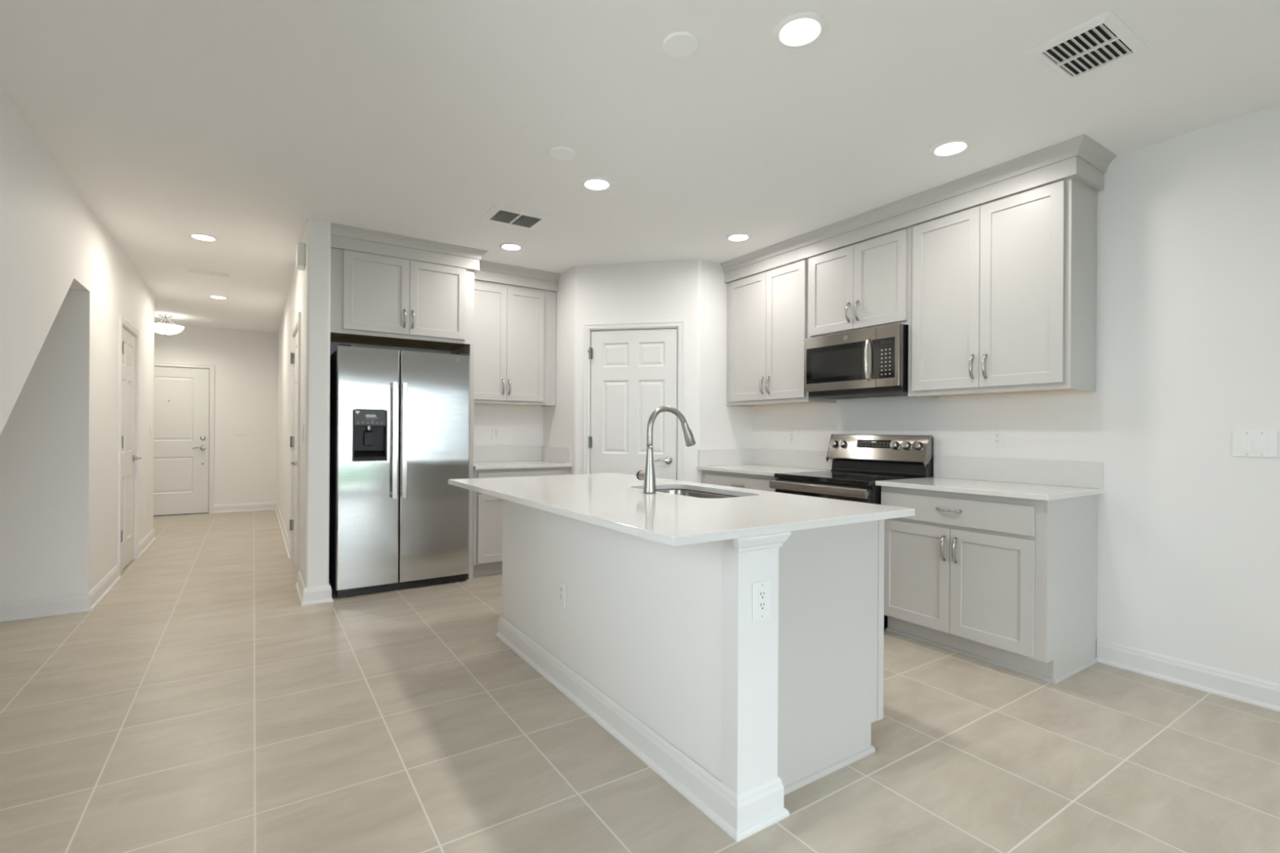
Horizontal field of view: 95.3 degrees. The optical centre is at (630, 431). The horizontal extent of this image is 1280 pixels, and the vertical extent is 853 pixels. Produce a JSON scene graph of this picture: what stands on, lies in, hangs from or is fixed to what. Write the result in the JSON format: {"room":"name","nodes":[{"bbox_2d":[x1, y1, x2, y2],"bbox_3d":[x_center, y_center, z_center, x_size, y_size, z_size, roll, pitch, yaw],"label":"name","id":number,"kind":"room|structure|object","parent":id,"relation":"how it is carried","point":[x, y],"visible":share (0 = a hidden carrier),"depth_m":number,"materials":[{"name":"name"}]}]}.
{"room":"kitchen","nodes":[
{"label":"kitchen","id":0,"kind":"room"},
{"bbox_2d":[0,297,65,602],"bbox_3d":[-3.346,-0.146,2.085,1.281,2.674,3.535,0,0,-33],"label":"wall","id":1,"kind":"structure","parent":0,"point":[32,438],"depth_m":3.75,"materials":[{"name":"white paint"}]},
{"bbox_2d":[0,87,154,595],"bbox_3d":[-2.281,-0.140,1.728,0.120,2.674,11.120,0,0,-33],"label":"wall","id":2,"kind":"structure","parent":0,"point":[54,248],"depth_m":3.84,"materials":[{"name":"white paint"}]},
{"bbox_2d":[0,528,156,622],"bbox_3d":[-2.973,1.135,1.373,1.707,0.118,11.026,0,0,-33],"label":"baseboard","id":3,"kind":"structure","parent":2,"relation":"attached to","point":[10,611],"depth_m":3.81,"materials":[{"name":"white paint"}]},
{"bbox_2d":[117,315,141,576],"bbox_3d":[-4.383,0.120,5.092,0.104,2.131,0.902,0,0,-33],"label":"door","id":4,"kind":"structure","parent":2,"relation":"in","point":[126,435],"depth_m":5.11,"materials":[{"name":"white paint"}]},
{"bbox_2d":[154,324,278,504],"bbox_3d":[-6.606,-0.164,8.137,3.175,2.674,0.120,0,0,-33],"label":"wall","id":5,"kind":"structure","parent":0,"point":[245,362],"depth_m":8.61,"materials":[{"name":"white paint"}]},
{"bbox_2d":[153,361,214,516],"bbox_3d":[-6.460,0.103,8.162,1.042,2.141,0.109,0,0,-33],"label":"door","id":6,"kind":"structure","parent":5,"relation":"in","point":[184,473],"depth_m":8.26,"materials":[{"name":"white paint"}]},
{"bbox_2d":[276,218,330,587],"bbox_3d":[-3.743,-0.148,6.495,0.148,2.674,5.745,0,0,-33],"label":"wall","id":7,"kind":"structure","parent":0,"point":[309,291],"depth_m":4.10,"materials":[{"name":"white paint"}]},
{"bbox_2d":[213,501,333,605],"bbox_3d":[-4.060,1.128,6.280,0.782,0.118,5.798,0,0,-35],"label":"baseboard","id":8,"kind":"structure","parent":7,"relation":"attached to","point":[322,593],"depth_m":5.79,"materials":[{"name":"white paint"}]},
{"bbox_2d":[289,311,301,582],"bbox_3d":[-2.868,0.129,4.999,0.104,2.131,1.052,0,0,-33],"label":"door","id":9,"kind":"structure","parent":7,"relation":"in","point":[295,441],"depth_m":5.17,"materials":[{"name":"white paint"}]},
{"bbox_2d":[295,242,306,271],"bbox_3d":[-2.374,-1.261,4.200,0.055,0.165,0.150,0,0,-33],"label":"door chime","id":10,"kind":"object","parent":7,"relation":"attached to","point":[300,249],"visible":1,"depth_m":4.14,"materials":[{"name":"white plastic"}]},
{"bbox_2d":[300,523,302,540],"bbox_3d":[-2.452,0.746,4.347,0.007,0.118,0.072,0,0,-33],"label":"power outlet","id":11,"kind":"object","parent":7,"relation":"attached to","point":[300,523],"visible":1,"depth_m":4.34,"materials":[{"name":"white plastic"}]},
{"bbox_2d":[302,424,303,440],"bbox_3d":[-2.385,0.007,4.245,0.012,0.118,0.072,0,0,-33],"label":"light switch","id":12,"kind":"object","parent":7,"relation":"attached to","point":[302,424],"visible":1,"depth_m":4.22,"materials":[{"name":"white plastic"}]},
{"bbox_2d":[328,342,542,579],"bbox_3d":[-1.060,-0.133,5.672,3.465,2.674,0.120,0,0,-33],"label":"wall","id":13,"kind":"structure","parent":0,"point":[521,425],"depth_m":5.51,"materials":[{"name":"white paint"}]},
{"bbox_2d":[492,426,500,439],"bbox_3d":[-1.259,0.016,5.469,0.072,0.118,0.007,0,0,-33],"label":"power outlet","id":14,"kind":"object","parent":13,"relation":"attached to","point":[495,430],"visible":1,"depth_m":5.46,"materials":[{"name":"white plastic"}]},
{"bbox_2d":[494,430,497,436],"bbox_3d":[-1.258,0.016,5.468,0.033,0.067,0.004,0,0,-33],"label":"receptacle","id":15,"kind":"object","parent":14,"relation":"attached to","point":[495,431],"depth_m":5.47,"materials":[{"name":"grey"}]},
{"bbox_2d":[473,446,542,462],"bbox_3d":[-1.230,0.211,5.480,0.856,0.140,0.020,0,0,-33],"label":"backsplash","id":16,"kind":"structure","parent":13,"relation":"attached to","point":[481,454],"depth_m":5.51,"materials":[{"name":"white stone"}]},
{"bbox_2d":[473,280,556,406],"bbox_3d":[-1.129,-0.787,5.347,0.873,1.078,0.344,0,0,-33],"label":"upper cabinet","id":17,"kind":"object","parent":13,"relation":"attached to","point":[515,326],"visible":0.77,"depth_m":5.25,"materials":[{"name":"grey paint"}]},
{"bbox_2d":[0,0,1279,333],"bbox_3d":[-1.647,-1.533,3.484,7.000,0.120,13.550,0,0,-33],"label":"ceiling","id":18,"kind":"structure","parent":0,"point":[240,123],"depth_m":2.64,"materials":[{"name":"white paint"}]},
{"bbox_2d":[154,314,184,336],"bbox_3d":[-5.978,-1.362,7.503,0.384,0.272,0.384,0,0,-33],"label":"ceiling light","id":19,"kind":"object","parent":18,"relation":"attached to","point":[165,329],"visible":0.93,"depth_m":7.43,"materials":[{"name":"white glass"}]},
{"bbox_2d":[187,232,218,241],"bbox_3d":[-3.250,-1.478,4.442,0.188,0.009,0.188,0,0,-33],"label":"recessed light","id":20,"kind":"object","parent":18,"relation":"in","point":[202,237],"visible":1,"depth_m":4.43,"materials":[{"name":"white paint"}]},
{"bbox_2d":[182,266,234,277],"bbox_3d":[-3.926,-1.481,5.435,0.380,0.010,0.200,0,0,-33],"label":"ceiling vent","id":21,"kind":"object","parent":18,"relation":"in","point":[188,269],"visible":1,"depth_m":5.41,"materials":[{"name":"white metal"}]},
{"bbox_2d":[208,294,228,299],"bbox_3d":[-4.557,-1.485,6.451,0.188,0.009,0.188,0,0,-33],"label":"recessed light","id":22,"kind":"object","parent":18,"relation":"in","point":[220,297],"visible":1,"depth_m":6.45,"materials":[{"name":"white paint"}]},
{"bbox_2d":[498,242,523,250],"bbox_3d":[-0.947,-1.464,4.630,0.188,0.009,0.188,0,0,-33],"label":"recessed light","id":23,"kind":"object","parent":18,"relation":"in","point":[507,246],"visible":1,"depth_m":4.62,"materials":[{"name":"white paint"}]},
{"bbox_2d":[479,204,551,230],"bbox_3d":[-0.791,-1.463,4.011,0.400,0.010,0.315,0,0,-33],"label":"ceiling vent","id":24,"kind":"object","parent":18,"relation":"in","point":[498,214],"visible":1,"depth_m":3.99,"materials":[{"name":"white metal"}]},
{"bbox_2d":[549,146,574,159],"bbox_3d":[-0.358,-1.460,3.064,0.132,0.012,0.132,0,0,-33],"label":"cover plate","id":25,"kind":"object","parent":18,"relation":"attached to","point":[560,153],"visible":1,"depth_m":3.04,"materials":[{"name":"white plastic"}]},
{"bbox_2d":[581,177,613,191],"bbox_3d":[-0.199,-1.460,3.447,0.188,0.009,0.188,0,0,-33],"label":"recessed light","id":26,"kind":"object","parent":18,"relation":"in","point":[593,184],"visible":1,"depth_m":3.44,"materials":[{"name":"white paint"}]},
{"bbox_2d":[662,31,697,57],"bbox_3d":[0.189,-1.456,2.198,0.132,0.012,0.132,0,0,-33],"label":"cover plate","id":27,"kind":"object","parent":18,"relation":"attached to","point":[677,44],"visible":1,"depth_m":2.19,"materials":[{"name":"white plastic"}]},
{"bbox_2d":[725,232,751,241],"bbox_3d":[0.808,-1.454,4.372,0.188,0.009,0.188,0,0,-33],"label":"recessed light","id":28,"kind":"object","parent":18,"relation":"in","point":[737,237],"visible":1,"depth_m":4.36,"materials":[{"name":"white paint"}]},
{"bbox_2d":[773,12,826,48],"bbox_3d":[0.617,-1.456,2.124,0.188,0.009,0.188,0,0,-33],"label":"recessed light","id":29,"kind":"object","parent":18,"relation":"in","point":[802,29],"visible":1,"depth_m":2.11,"materials":[{"name":"white paint"}]},
{"bbox_2d":[929,138,971,157],"bbox_3d":[1.639,-1.450,2.988,0.188,0.009,0.188,0,0,-33],"label":"recessed light","id":30,"kind":"object","parent":18,"relation":"in","point":[953,147],"visible":1,"depth_m":2.98,"materials":[{"name":"white paint"}]},
{"bbox_2d":[1025,9,1148,83],"bbox_3d":[1.735,-1.449,2.220,0.360,0.010,0.265,0,0,-33],"label":"ceiling vent","id":31,"kind":"object","parent":18,"relation":"in","point":[1104,40],"visible":1,"depth_m":2.21,"materials":[{"name":"white metal"}]},
{"bbox_2d":[0,509,1279,852],"bbox_3d":[-1.663,1.261,3.484,7.000,0.120,13.550,0,0,-33],"label":"floor","id":32,"kind":"structure","parent":0,"point":[198,707],"depth_m":2.23,"materials":[{"name":"tile"}]},
{"bbox_2d":[328,343,470,597],"bbox_3d":[-1.843,0.287,4.654,0.958,1.826,0.680,0,0,-33],"label":"refrigerator","id":33,"kind":"object","parent":32,"relation":"on","point":[399,420],"visible":0.98,"depth_m":4.38,"materials":[{"name":"silver metal"}]},
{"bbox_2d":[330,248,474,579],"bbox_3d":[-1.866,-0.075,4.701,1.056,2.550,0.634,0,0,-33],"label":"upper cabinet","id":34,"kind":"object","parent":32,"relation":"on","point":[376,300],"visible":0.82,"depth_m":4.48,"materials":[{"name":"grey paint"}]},
{"bbox_2d":[330,222,560,292],"bbox_3d":[-1.404,-1.395,4.806,1.934,0.154,0.374,0,0,-33],"label":"crown molding","id":35,"kind":"structure","parent":34,"relation":"attached to","point":[342,237],"depth_m":4.57,"materials":[{"name":"grey paint"}]},
{"bbox_2d":[472,466,569,576],"bbox_3d":[-1.058,0.757,5.226,0.874,0.895,0.635,0,0,-33],"label":"base cabinet","id":36,"kind":"object","parent":32,"relation":"on","point":[487,509],"visible":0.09,"depth_m":4.84,"materials":[{"name":"grey paint"}]},
{"bbox_2d":[473,446,572,469],"bbox_3d":[-1.058,0.226,5.232,0.876,0.167,0.625,0,0,-33],"label":"countertop","id":37,"kind":"structure","parent":36,"relation":"on","point":[484,457],"depth_m":5.42,"materials":[{"name":"white stone"}]},
{"bbox_2d":[495,499,884,841],"bbox_3d":[0.140,0.764,2.832,0.905,0.895,2.052,0,0,-33],"label":"kitchen island","id":38,"kind":"object","parent":32,"relation":"on","point":[660,645],"visible":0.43,"depth_m":2.09,"materials":[{"name":"white paint"}]},
{"bbox_2d":[557,579,565,608],"bbox_3d":[-0.326,0.767,2.765,0.007,0.118,0.072,0,0,-33],"label":"power outlet","id":39,"kind":"object","parent":38,"relation":"attached to","point":[561,584],"visible":1,"depth_m":2.76,"materials":[{"name":"white plastic"}]},
{"bbox_2d":[559,586,563,600],"bbox_3d":[-0.328,0.766,2.764,0.004,0.067,0.033,0,0,-33],"label":"receptacle","id":40,"kind":"object","parent":39,"relation":"attached to","point":[561,588],"depth_m":2.76,"materials":[{"name":"grey plastic"}]},
{"bbox_2d":[448,472,915,546],"bbox_3d":[0.005,0.302,2.841,1.157,0.027,2.201,0,0,-33],"label":"island countertop","id":41,"kind":"structure","parent":38,"relation":"on","point":[615,501],"depth_m":2.25,"materials":[{"name":"white stone"}]},
{"bbox_2d":[635,405,695,493],"bbox_3d":[0.172,0.083,2.846,0.300,0.414,0.132,0,0,-33],"label":"faucet","id":42,"kind":"object","parent":41,"relation":"on","point":[648,476],"visible":1,"depth_m":2.75,"materials":[{"name":"silver metal"}]},
{"bbox_2d":[656,488,739,497],"bbox_3d":[0.300,0.422,2.889,0.382,0.208,0.696,0,0,-33],"label":"sink","id":43,"kind":"object","parent":41,"relation":"in","point":[692,493],"visible":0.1,"depth_m":3.15,"materials":[{"name":"silver metal"}]},
{"bbox_2d":[752,579,770,622],"bbox_3d":[0.406,0.523,1.806,0.072,0.118,0.007,0,0,-33],"label":"power outlet","id":44,"kind":"object","parent":38,"relation":"attached to","point":[761,589],"visible":1,"depth_m":1.80,"materials":[{"name":"white plastic"}]},
{"bbox_2d":[758,589,766,612],"bbox_3d":[0.407,0.523,1.805,0.033,0.067,0.004,0,0,-33],"label":"receptacle","id":45,"kind":"object","parent":44,"relation":"attached to","point":[762,593],"depth_m":1.80,"materials":[{"name":"white plastic"}]},
{"bbox_2d":[702,470,777,492],"bbox_3d":[1.076,0.769,4.729,0.649,0.895,0.905,0,0,-33],"label":"base cabinet","id":46,"kind":"object","parent":32,"relation":"on","point":[754,482],"visible":0.2,"depth_m":4.56,"materials":[{"name":"grey paint"}]},
{"bbox_2d":[696,448,832,475],"bbox_3d":[1.081,0.238,4.725,0.652,0.167,0.918,0,0,-33],"label":"countertop","id":47,"kind":"structure","parent":46,"relation":"on","point":[766,462],"depth_m":4.94,"materials":[{"name":"white stone"}]},
{"bbox_2d":[768,434,933,628],"bbox_3d":[1.494,0.619,3.987,0.737,1.200,0.776,0,0,-33],"label":"electric range","id":48,"kind":"object","parent":32,"relation":"on","point":[859,460],"visible":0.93,"depth_m":3.96,"materials":[{"name":"silver metal"}]},
{"bbox_2d":[773,470,922,486],"bbox_3d":[1.490,0.312,3.983,0.640,0.033,0.762,0,0,-33],"label":"cooktop","id":49,"kind":"object","parent":48,"relation":"in","point":[832,477],"depth_m":3.90,"materials":[{"name":"black glass"}]},
{"bbox_2d":[857,442,888,446],"bbox_3d":[1.725,0.091,4.151,0.008,0.022,0.237,0,0,-33],"label":"print","id":50,"kind":"object","parent":48,"relation":"attached to","point":[860,444],"depth_m":4.15,"materials":[{"name":"grey plastic"}]},
{"bbox_2d":[880,485,1097,684],"bbox_3d":[1.990,0.774,3.314,0.649,0.895,0.898,0,0,-33],"label":"base cabinet","id":51,"kind":"object","parent":32,"relation":"on","point":[1008,583],"visible":0.93,"depth_m":3.04,"materials":[{"name":"grey paint"}]},
{"bbox_2d":[875,455,1103,501],"bbox_3d":[1.996,0.243,3.310,0.652,0.167,0.912,0,0,-33],"label":"countertop","id":52,"kind":"structure","parent":51,"relation":"on","point":[1021,478],"depth_m":3.31,"materials":[{"name":"white stone"}]},
{"bbox_2d":[542,259,752,483],"bbox_3d":[0.083,-0.126,5.322,2.015,2.674,0.554,0,0,13],"label":"wall","id":53,"kind":"structure","parent":0,"point":[694,291],"depth_m":5.07,"materials":[{"name":"white paint"}]},
{"bbox_2d":[582,320,684,480],"bbox_3d":[0.020,0.130,5.060,0.895,2.161,0.104,0,0,12],"label":"door","id":54,"kind":"structure","parent":53,"relation":"in","point":[634,373],"depth_m":5.07,"materials":[{"name":"white paint"}]},
{"bbox_2d":[752,103,1279,683],"bbox_3d":[2.589,-0.112,3.107,0.120,2.674,8.150,0,0,-33],"label":"wall","id":55,"kind":"structure","parent":0,"point":[1188,260],"depth_m":2.86,"materials":[{"name":"white paint"}]},
{"bbox_2d":[726,258,835,406],"bbox_3d":[1.198,-0.769,4.807,0.374,1.088,0.898,0,0,-33],"label":"upper cabinet","id":56,"kind":"object","parent":55,"relation":"attached to","point":[767,326],"visible":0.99,"depth_m":4.67,"materials":[{"name":"grey paint"}]},
{"bbox_2d":[788,430,795,444],"bbox_3d":[1.355,0.046,4.898,0.007,0.118,0.072,0,0,-33],"label":"power outlet","id":57,"kind":"object","parent":55,"relation":"attached to","point":[792,433],"visible":1,"depth_m":4.89,"materials":[{"name":"white plastic"}]},
{"bbox_2d":[790,433,793,440],"bbox_3d":[1.354,0.046,4.897,0.004,0.067,0.033,0,0,-33],"label":"receptacle","id":58,"kind":"object","parent":57,"relation":"attached to","point":[791,434],"depth_m":4.89,"materials":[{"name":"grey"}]},
{"bbox_2d":[752,448,832,469],"bbox_3d":[1.352,0.226,4.888,0.020,0.140,0.898,0,0,-33],"label":"backsplash","id":59,"kind":"structure","parent":55,"relation":"attached to","point":[785,458],"depth_m":4.87,"materials":[{"name":"white stone"}]},
{"bbox_2d":[808,227,909,337],"bbox_3d":[1.658,-0.995,4.098,0.374,0.630,0.790,0,0,-33],"label":"upper cabinet","id":60,"kind":"object","parent":55,"relation":"attached to","point":[864,285],"visible":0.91,"depth_m":3.96,"materials":[{"name":"grey paint"}]},
{"bbox_2d":[804,324,908,399],"bbox_3d":[1.629,-0.463,4.073,0.446,0.434,0.752,0,0,-33],"label":"microwave","id":61,"kind":"object","parent":60,"relation":"attached to","point":[871,362],"visible":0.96,"depth_m":3.92,"materials":[{"name":"silver metal"}]},
{"bbox_2d":[991,428,1004,448],"bbox_3d":[2.230,0.042,3.544,0.007,0.118,0.072,0,0,-33],"label":"power outlet","id":62,"kind":"object","parent":55,"relation":"attached to","point":[997,434],"visible":1,"depth_m":3.54,"materials":[{"name":"white plastic"}]},
{"bbox_2d":[994,433,1000,444],"bbox_3d":[2.229,0.042,3.543,0.004,0.067,0.033,0,0,-33],"label":"receptacle","id":63,"kind":"object","parent":62,"relation":"attached to","point":[997,436],"depth_m":3.54,"materials":[{"name":"grey plastic"}]},
{"bbox_2d":[907,177,1097,398],"bbox_3d":[2.108,-0.764,3.398,0.374,1.088,0.875,0,0,-33],"label":"upper cabinet","id":64,"kind":"object","parent":55,"relation":"attached to","point":[1002,292],"visible":1,"depth_m":3.20,"materials":[{"name":"grey paint"}]},
{"bbox_2d":[720,133,1116,283],"bbox_3d":[1.665,-1.374,4.066,0.404,0.161,2.649,0,0,-33],"label":"crown molding","id":65,"kind":"structure","parent":64,"relation":"attached to","point":[1082,158],"depth_m":3.46,"materials":[{"name":"grey paint"}]},
{"bbox_2d":[933,455,1103,488],"bbox_3d":[2.261,0.231,3.482,0.020,0.140,0.912,0,0,-33],"label":"backsplash","id":66,"kind":"structure","parent":55,"relation":"attached to","point":[1055,473],"depth_m":3.41,"materials":[{"name":"white stone"}]},
{"bbox_2d":[1096,638,1279,711],"bbox_3d":[3.578,1.172,1.431,0.026,0.118,4.012,0,0,-33],"label":"baseboard","id":67,"kind":"structure","parent":55,"relation":"attached to","point":[1265,694],"depth_m":2.79,"materials":[{"name":"white paint"}]},
{"bbox_2d":[1232,431,1277,457],"bbox_3d":[2.816,0.054,2.633,0.012,0.118,0.141,0,0,-33],"label":"light switch","id":68,"kind":"object","parent":55,"relation":"attached to","point":[1245,443],"visible":1,"depth_m":2.63,"materials":[{"name":"white plastic"}]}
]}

